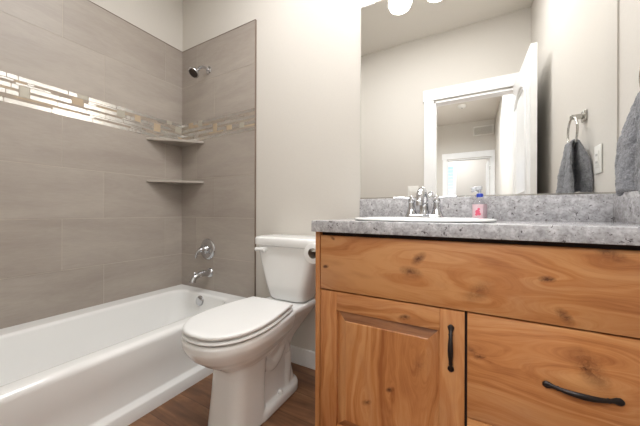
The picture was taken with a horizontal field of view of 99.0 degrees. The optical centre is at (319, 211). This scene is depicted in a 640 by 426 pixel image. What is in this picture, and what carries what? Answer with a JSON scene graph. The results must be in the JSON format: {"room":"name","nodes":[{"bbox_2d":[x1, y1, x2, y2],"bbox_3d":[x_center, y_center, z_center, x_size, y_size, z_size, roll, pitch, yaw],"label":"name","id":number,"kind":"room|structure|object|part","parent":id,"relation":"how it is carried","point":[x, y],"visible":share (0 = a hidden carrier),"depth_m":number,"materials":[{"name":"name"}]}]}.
{"room":"bathroom","nodes":[
{"label":"bathroom","id":0,"kind":"room"},
{"bbox_2d":[0,0,182,328],"bbox_3d":[-1.593,-0.471,1.428,0.132,2.766,1.814,0,0,29],"label":"wall","id":1,"kind":"structure","parent":0,"point":[84,84],"depth_m":1.65,"materials":[{"name":"tile"}]},
{"bbox_2d":[128,362,314,425],"bbox_3d":[-1.397,0.942,-1.942,3.750,0.060,7.850,0,0,29],"label":"floor","id":2,"kind":"structure","parent":0,"point":[191,407],"depth_m":1.27,"materials":[{"name":"brown wood"}]},
{"bbox_2d":[0,284,244,425],"bbox_3d":[-1.145,0.746,1.343,0.740,0.335,1.502,0,0,29],"label":"bathtub","id":3,"kind":"object","parent":2,"relation":"on","point":[113,363],"visible":0.82,"depth_m":1.29,"materials":[{"name":"ceramic"}]},
{"bbox_3d":[-0.849,0.629,1.927,0.072,0.072,0.023,0,0,29],"label":"overflow plate","id":4,"kind":"part","parent":3,"relation":"part of","materials":[{"name":"silver metal"}]},
{"bbox_2d":[182,234,315,425],"bbox_3d":[-0.283,0.526,1.304,0.408,0.778,0.740,0,0,29],"label":"toilet","id":5,"kind":"object","parent":2,"relation":"on","point":[245,342],"visible":0.98,"depth_m":1.17,"materials":[{"name":"ceramic"}]},
{"bbox_3d":[-0.351,0.470,1.182,0.334,0.014,0.458,0,0,29],"label":"seat","id":6,"kind":"part","parent":5,"relation":"part of","materials":[{"name":"plastic"}]},
{"bbox_3d":[-0.351,0.450,1.181,0.328,0.018,0.452,0,0,29],"label":"lid","id":7,"kind":"part","parent":5,"relation":"part of","materials":[{"name":"plastic"}]},
{"bbox_3d":[-0.293,0.699,1.287,0.332,0.434,0.701,0,0,29],"label":"bowl","id":8,"kind":"part","parent":5,"relation":"part of","materials":[{"name":"ceramic"}]},
{"bbox_3d":[-0.324,0.207,1.507,0.068,0.034,0.032,0,0,29],"label":"flush lever","id":9,"kind":"part","parent":5,"relation":"part of","materials":[{"name":"plastic"}]},
{"bbox_3d":[-0.154,0.162,1.534,0.408,0.050,0.214,0,0,29],"label":"tank lid","id":10,"kind":"part","parent":5,"relation":"part of","materials":[{"name":"ceramic"}]},
{"bbox_3d":[-0.154,0.336,1.536,0.380,0.296,0.192,0,0,29],"label":"tank","id":11,"kind":"part","parent":5,"relation":"part of","materials":[{"name":"ceramic"}]},
{"bbox_2d":[315,232,639,425],"bbox_3d":[0.517,0.498,1.020,1.001,0.838,0.469,0,0,29],"label":"vanity cabinet","id":12,"kind":"object","parent":2,"relation":"on","point":[410,330],"visible":0.98,"depth_m":0.82,"materials":[{"name":"brown wood"}]},
{"bbox_3d":[0.096,0.497,1.272,0.020,0.838,0.438,0,0,29],"label":"panel","id":13,"kind":"part","parent":12,"relation":"part of","materials":[{"name":"brown wood"}]},
{"bbox_3d":[0.225,0.597,0.961,0.365,0.444,0.017,0,0,29],"label":"raised panel","id":14,"kind":"part","parent":12,"relation":"part of","materials":[{"name":"brown wood"}]},
{"bbox_3d":[0.225,0.597,0.961,0.501,0.580,0.020,0,0,29],"label":"door","id":15,"kind":"part","parent":12,"relation":"part of","materials":[{"name":"brown wood"}]},
{"bbox_3d":[0.399,0.421,0.836,0.020,0.145,0.031,0,0,29],"label":"handle","id":16,"kind":"part","parent":12,"relation":"part of","materials":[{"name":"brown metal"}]},
{"bbox_2d":[311,191,639,245],"bbox_3d":[0.519,0.006,1.021,1.004,0.144,0.469,0,0,29],"label":"countertop","id":17,"kind":"structure","parent":12,"relation":"on","point":[611,219],"depth_m":0.96,"materials":[{"name":"grey stone"}]},
{"bbox_2d":[355,217,496,222],"bbox_3d":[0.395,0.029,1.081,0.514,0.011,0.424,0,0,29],"label":"sink","id":18,"kind":"object","parent":17,"relation":"in","point":[386,219],"visible":0.98,"depth_m":0.91,"materials":[{"name":"ceramic"}]},
{"bbox_2d":[393,187,456,216],"bbox_3d":[0.451,-0.041,1.194,0.173,0.130,0.211,0,0,-22],"label":"faucet","id":19,"kind":"object","parent":18,"relation":"on","point":[421,195],"visible":1,"depth_m":1.18,"materials":[{"name":"silver metal"}]},
{"bbox_3d":[0.374,-0.060,1.247,0.079,0.015,0.015,0,0,13],"label":"lever","id":20,"kind":"part","parent":19,"relation":"part of","materials":[{"name":"silver metal"}]},
{"bbox_3d":[0.415,-0.027,1.236,0.050,0.090,0.050,0,0,29],"label":"handle","id":21,"kind":"part","parent":19,"relation":"part of","materials":[{"name":"silver metal"}]},
{"bbox_3d":[0.436,-0.045,1.167,0.050,0.122,0.152,0,0,29],"label":"spout","id":22,"kind":"part","parent":19,"relation":"part of","materials":[{"name":"silver metal"}]},
{"bbox_3d":[0.506,-0.027,1.185,0.050,0.090,0.050,0,0,29],"label":"handle","id":23,"kind":"part","parent":19,"relation":"part of","materials":[{"name":"silver metal"}]},
{"bbox_3d":[0.537,-0.060,1.156,0.079,0.015,0.015,0,0,45],"label":"lever","id":24,"kind":"part","parent":19,"relation":"part of","materials":[{"name":"silver metal"}]},
{"bbox_2d":[471,186,486,217],"bbox_3d":[0.655,-0.035,1.127,0.059,0.142,0.039,0,0,29],"label":"soap bottle","id":25,"kind":"object","parent":17,"relation":"on","point":[479,205],"visible":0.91,"depth_m":1.11,"materials":[{"name":"plastic"}]},
{"bbox_3d":[0.429,0.198,0.848,0.966,0.209,0.020,0,0,29],"label":"drawer","id":26,"kind":"part","parent":12,"relation":"part of","materials":[{"name":"brown wood"}]},
{"bbox_3d":[0.650,0.757,0.725,0.458,0.262,0.020,0,0,29],"label":"drawer","id":27,"kind":"part","parent":12,"relation":"part of","materials":[{"name":"brown wood"}]},
{"bbox_3d":[0.651,0.465,0.725,0.458,0.314,0.020,0,0,29],"label":"drawer","id":28,"kind":"part","parent":12,"relation":"part of","materials":[{"name":"brown wood"}]},
{"bbox_3d":[0.662,0.462,0.689,0.157,0.020,0.031,0,0,29],"label":"handle","id":29,"kind":"part","parent":12,"relation":"part of","materials":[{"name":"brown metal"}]},
{"bbox_3d":[0.015,0.171,1.233,0.086,0.040,0.139,0,0,29],"label":"toilet paper holder","id":30,"kind":"object","parent":12,"relation":"attached to","visible":0},
{"bbox_2d":[304,242,315,263],"bbox_3d":[-0.009,0.187,1.264,0.092,0.092,0.100,0,0,29],"label":"toilet paper roll","id":31,"kind":"object","parent":30,"relation":"on","point":[310,256],"visible":0.35,"depth_m":1.23,"materials":[{"name":"paper"}]},
{"bbox_2d":[182,0,618,351],"bbox_3d":[0.016,-0.467,1.633,2.723,2.766,0.132,0,0,29],"label":"wall","id":32,"kind":"structure","parent":0,"point":[276,115],"depth_m":1.79,"materials":[{"name":"paint"}]},
{"bbox_2d":[146,137,203,146],"bbox_3d":[-1.052,-0.521,1.996,0.261,0.017,0.274,0,0,29],"label":"corner shelf","id":33,"kind":"object","parent":32,"relation":"attached to","point":[176,142],"visible":1,"depth_m":2.02,"materials":[{"name":"beige ceramic"}]},
{"bbox_2d":[146,179,203,184],"bbox_3d":[-1.053,-0.221,1.996,0.261,0.017,0.274,0,0,29],"label":"corner shelf","id":34,"kind":"object","parent":32,"relation":"attached to","point":[178,182],"visible":1,"depth_m":2.00,"materials":[{"name":"beige ceramic"}]},
{"bbox_2d":[188,65,210,77],"bbox_3d":[-0.860,-1.010,1.954,0.078,0.135,0.161,0,0,29],"label":"sprayer","id":35,"kind":"object","parent":32,"relation":"attached to","point":[194,72],"visible":1,"depth_m":1.92,"materials":[{"name":"silver metal"}]},
{"bbox_3d":[-0.851,-1.032,1.979,0.021,0.059,0.101,0,0,27],"label":"arm","id":36,"kind":"part","parent":35,"relation":"part of","materials":[{"name":"silver metal"}]},
{"bbox_2d":[189,268,212,282],"bbox_3d":[-0.853,0.456,1.948,0.070,0.082,0.162,0,0,29],"label":"spout","id":37,"kind":"object","parent":32,"relation":"attached to","point":[209,272],"visible":1,"depth_m":1.94,"materials":[{"name":"silver metal"}]},
{"bbox_2d":[195,239,214,259],"bbox_3d":[-0.857,0.278,1.988,0.156,0.156,0.097,0,0,29],"label":"shower valve","id":38,"kind":"object","parent":32,"relation":"attached to","point":[207,248],"visible":1,"depth_m":2.00,"materials":[{"name":"silver metal"}]},
{"bbox_3d":[-0.768,-0.330,2.001,0.777,1.879,0.010,0,0,29],"label":"tile panel","id":39,"kind":"part","parent":32,"relation":"part of","materials":[{"name":"grey tile"}]},
{"bbox_2d":[290,345,314,369],"bbox_3d":[-0.121,0.866,1.637,0.708,0.100,0.013,0,0,29],"label":"baseboard","id":40,"kind":"structure","parent":32,"relation":"attached to","point":[300,356],"depth_m":1.62,"materials":[{"name":"white paint"}]},
{"bbox_2d":[360,194,613,221],"bbox_3d":[0.640,-0.015,1.211,0.977,0.101,0.019,0,0,29],"label":"backsplash","id":41,"kind":"structure","parent":32,"relation":"attached to","point":[575,207],"depth_m":1.10,"materials":[{"name":"grey stone"}]},
{"bbox_2d":[360,0,616,198],"bbox_3d":[0.642,-0.579,1.217,0.973,1.027,0.010,0,0,29],"label":"wall mirror","id":42,"kind":"object","parent":32,"relation":"attached to","point":[502,97],"visible":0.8,"depth_m":1.17,"materials":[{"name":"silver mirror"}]},
{"bbox_2d":[619,0,639,191],"bbox_3d":[0.686,-0.465,0.161,0.120,2.766,1.814,0,0,29],"label":"wall","id":43,"kind":"structure","parent":0,"point":[629,10],"depth_m":0.92,"materials":[{"name":"paint"}]},
{"bbox_3d":[0.884,-0.387,0.697,0.054,0.171,0.150,0,0,29],"label":"towel ring","id":44,"kind":"object","parent":43,"relation":"attached to","visible":0},
{"bbox_2d":[614,91,639,195],"bbox_3d":[0.870,-0.188,0.718,0.097,0.297,0.227,0,0,29],"label":"hand towel","id":45,"kind":"object","parent":44,"relation":"hanging from","point":[627,159],"visible":1,"depth_m":0.76,"materials":[{"name":"grey fabric"}]}
]}

